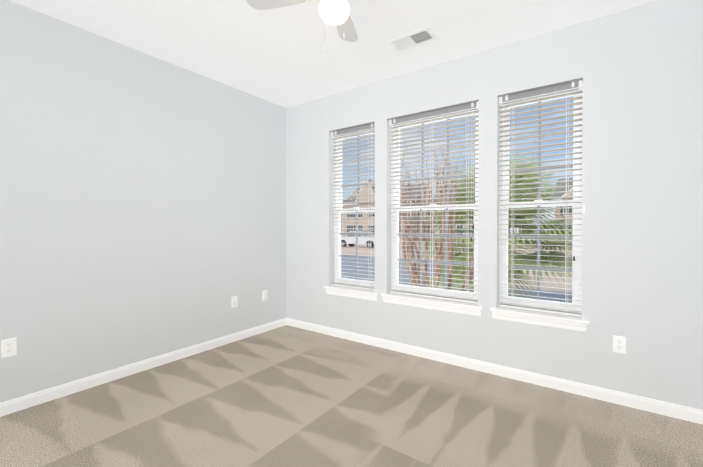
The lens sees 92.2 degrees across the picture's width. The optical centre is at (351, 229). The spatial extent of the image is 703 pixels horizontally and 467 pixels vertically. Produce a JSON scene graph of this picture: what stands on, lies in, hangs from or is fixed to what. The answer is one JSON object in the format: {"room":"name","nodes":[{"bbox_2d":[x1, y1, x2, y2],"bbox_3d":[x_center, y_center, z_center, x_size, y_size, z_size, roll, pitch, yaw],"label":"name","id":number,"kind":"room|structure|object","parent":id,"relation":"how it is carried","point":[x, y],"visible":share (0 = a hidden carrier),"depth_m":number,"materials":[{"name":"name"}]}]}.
{"room":"empty bedroom","nodes":[
{"label":"empty bedroom","id":0,"kind":"room"},
{"bbox_2d":[0,0,285,402],"bbox_3d":[-1.988,-0.155,2.819,0.200,2.740,4.170,0,1,35],"label":"wall","id":1,"kind":"structure","parent":0,"point":[142,206],"depth_m":2.78,"materials":[{"name":"white paint"}]},
{"bbox_2d":[1,338,15,357],"bbox_3d":[-2.273,0.783,2.247,0.009,0.115,0.070,0,1,35],"label":"electrical outlet","id":2,"kind":"object","parent":1,"relation":"attached to","point":[8,347],"visible":1,"depth_m":2.24,"materials":[{"name":"white plastic"}]},
{"bbox_2d":[0,318,285,416],"bbox_3d":[-1.907,1.173,2.761,0.014,0.085,3.750,0,1,35],"label":"baseboard","id":3,"kind":"structure","parent":1,"relation":"attached to","point":[29,400],"depth_m":2.77,"materials":[{"name":"white wood"}]},
{"bbox_2d":[232,296,236,307],"bbox_3d":[-1.263,0.782,3.663,0.014,0.115,0.070,0,1,35],"label":"outlet","id":4,"kind":"object","parent":1,"relation":"attached to","point":[234,301],"visible":1,"depth_m":3.66,"materials":[{"name":"white plastic"}]},
{"bbox_2d":[262,290,266,300],"bbox_3d":[-1.024,0.779,4.004,0.009,0.115,0.070,0,1,35],"label":"outlet","id":5,"kind":"object","parent":1,"relation":"attached to","point":[264,295],"visible":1,"depth_m":4.00,"materials":[{"name":"white plastic"}]},
{"bbox_2d":[10,0,656,107],"bbox_3d":[-0.358,-1.575,1.648,4.200,0.120,4.170,0,1,35],"label":"ceiling","id":6,"kind":"structure","parent":0,"point":[280,57],"depth_m":2.61,"materials":[{"name":"white paint"}]},
{"bbox_2d":[246,0,357,51],"bbox_3d":[-0.099,-1.279,1.963,0.811,0.475,0.811,0,1,-35],"label":"ceiling fan","id":7,"kind":"object","parent":6,"relation":"attached to","point":[335,13],"visible":1,"depth_m":2.04,"materials":[{"name":"white"}]},
{"bbox_2d":[387,26,437,51],"bbox_3d":[0.487,-1.518,2.716,0.355,0.011,0.200,0,1,35],"label":"ceiling vent","id":8,"kind":"object","parent":6,"relation":"in","point":[413,39],"visible":1,"depth_m":2.70,"materials":[{"name":"white metal"}]},
{"bbox_2d":[0,325,702,466],"bbox_3d":[-0.358,1.275,1.673,4.200,0.100,4.170,0,1,35],"label":"floor","id":9,"kind":"structure","parent":0,"point":[287,396],"depth_m":2.17,"materials":[{"name":"carpet"}]},
{"bbox_2d":[286,0,702,409],"bbox_3d":[0.786,-0.158,3.270,3.800,2.740,0.220,0,1,35],"label":"wall","id":10,"kind":"structure","parent":0,"point":[638,70],"depth_m":2.46,"materials":[{"name":"white paint"}]},
{"bbox_2d":[324,123,377,300],"bbox_3d":[0.034,-0.199,3.761,0.704,1.878,0.221,0,1,35],"label":"window","id":11,"kind":"structure","parent":10,"relation":"in","point":[355,288],"depth_m":3.79,"materials":[{"name":"white plastic"}]},
{"bbox_2d":[381,102,482,316],"bbox_3d":[0.768,-0.194,3.239,0.992,1.878,0.221,0,1,35],"label":"window","id":12,"kind":"structure","parent":10,"relation":"in","point":[446,299],"depth_m":3.22,"materials":[{"name":"white plastic"}]},
{"bbox_2d":[286,318,702,423],"bbox_3d":[0.718,1.170,3.186,3.800,0.085,0.014,0,1,35],"label":"baseboard","id":13,"kind":"structure","parent":10,"relation":"attached to","point":[690,414],"depth_m":2.69,"materials":[{"name":"white wood"}]},
{"bbox_2d":[490,80,588,331],"bbox_3d":[1.499,-0.190,2.719,0.681,1.878,0.221,0,1,35],"label":"window","id":14,"kind":"structure","parent":10,"relation":"in","point":[554,314],"depth_m":2.70,"materials":[{"name":"white plastic"}]},
{"bbox_2d":[613,335,625,353],"bbox_3d":[1.873,0.803,2.365,0.070,0.115,0.009,0,1,35],"label":"outlet","id":15,"kind":"object","parent":10,"relation":"attached to","point":[619,344],"visible":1,"depth_m":2.36,"materials":[{"name":"white plastic"}]},
{"label":"outside","id":16,"kind":"structure","parent":0,"visible":0},
{"bbox_2d":[341,230,571,302],"bbox_3d":[50.766,1.656,102.736,270.000,0.300,219.760,0,1,35],"label":"ground","id":17,"kind":"structure","parent":16,"point":[363,262],"depth_m":17.31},
{"bbox_2d":[341,231,374,247],"bbox_3d":[1.134,1.105,38.973,6.072,1.900,2.081,0,1,35],"label":"pickup truck","id":18,"kind":"object","parent":17,"relation":"on","point":[353,239],"depth_m":38.34,"materials":[{"name":"white paint"}]},
{"bbox_2d":[342,180,433,241],"bbox_3d":[6.483,-3.261,59.400,13.700,10.279,11.350,0,1,35],"label":"house","id":19,"kind":"structure","parent":17,"relation":"on","point":[360,224],"depth_m":55.88,"materials":[{"name":"beige"}]},
{"bbox_2d":[398,139,520,290],"bbox_3d":[1.669,0.432,6.206,2.540,3.937,2.630,0,1,35],"label":"tree","id":20,"kind":"object","parent":17,"relation":"on","point":[406,230],"depth_m":6.15,"materials":[{"name":"brown plant"}]},
{"bbox_2d":[438,187,532,243],"bbox_3d":[20.378,-2.552,51.366,11.700,9.000,11.350,0,1,38],"label":"house","id":21,"kind":"structure","parent":17,"relation":"on","point":[471,226],"depth_m":47.90,"materials":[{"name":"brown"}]},
{"bbox_2d":[402,145,572,298],"bbox_3d":[3.946,-0.026,9.246,5.567,4.772,5.034,0,1,35],"label":"palm tree","id":22,"kind":"object","parent":17,"relation":"on","point":[547,259],"depth_m":8.27,"materials":[{"name":"green plant"}]},
{"bbox_2d":[553,178,572,244],"bbox_3d":[33.757,-2.591,44.306,11.700,9.200,11.350,0,1,39],"label":"house","id":23,"kind":"structure","parent":17,"relation":"on","point":[561,195],"depth_m":43.71,"materials":[{"name":"beige"}]}
]}

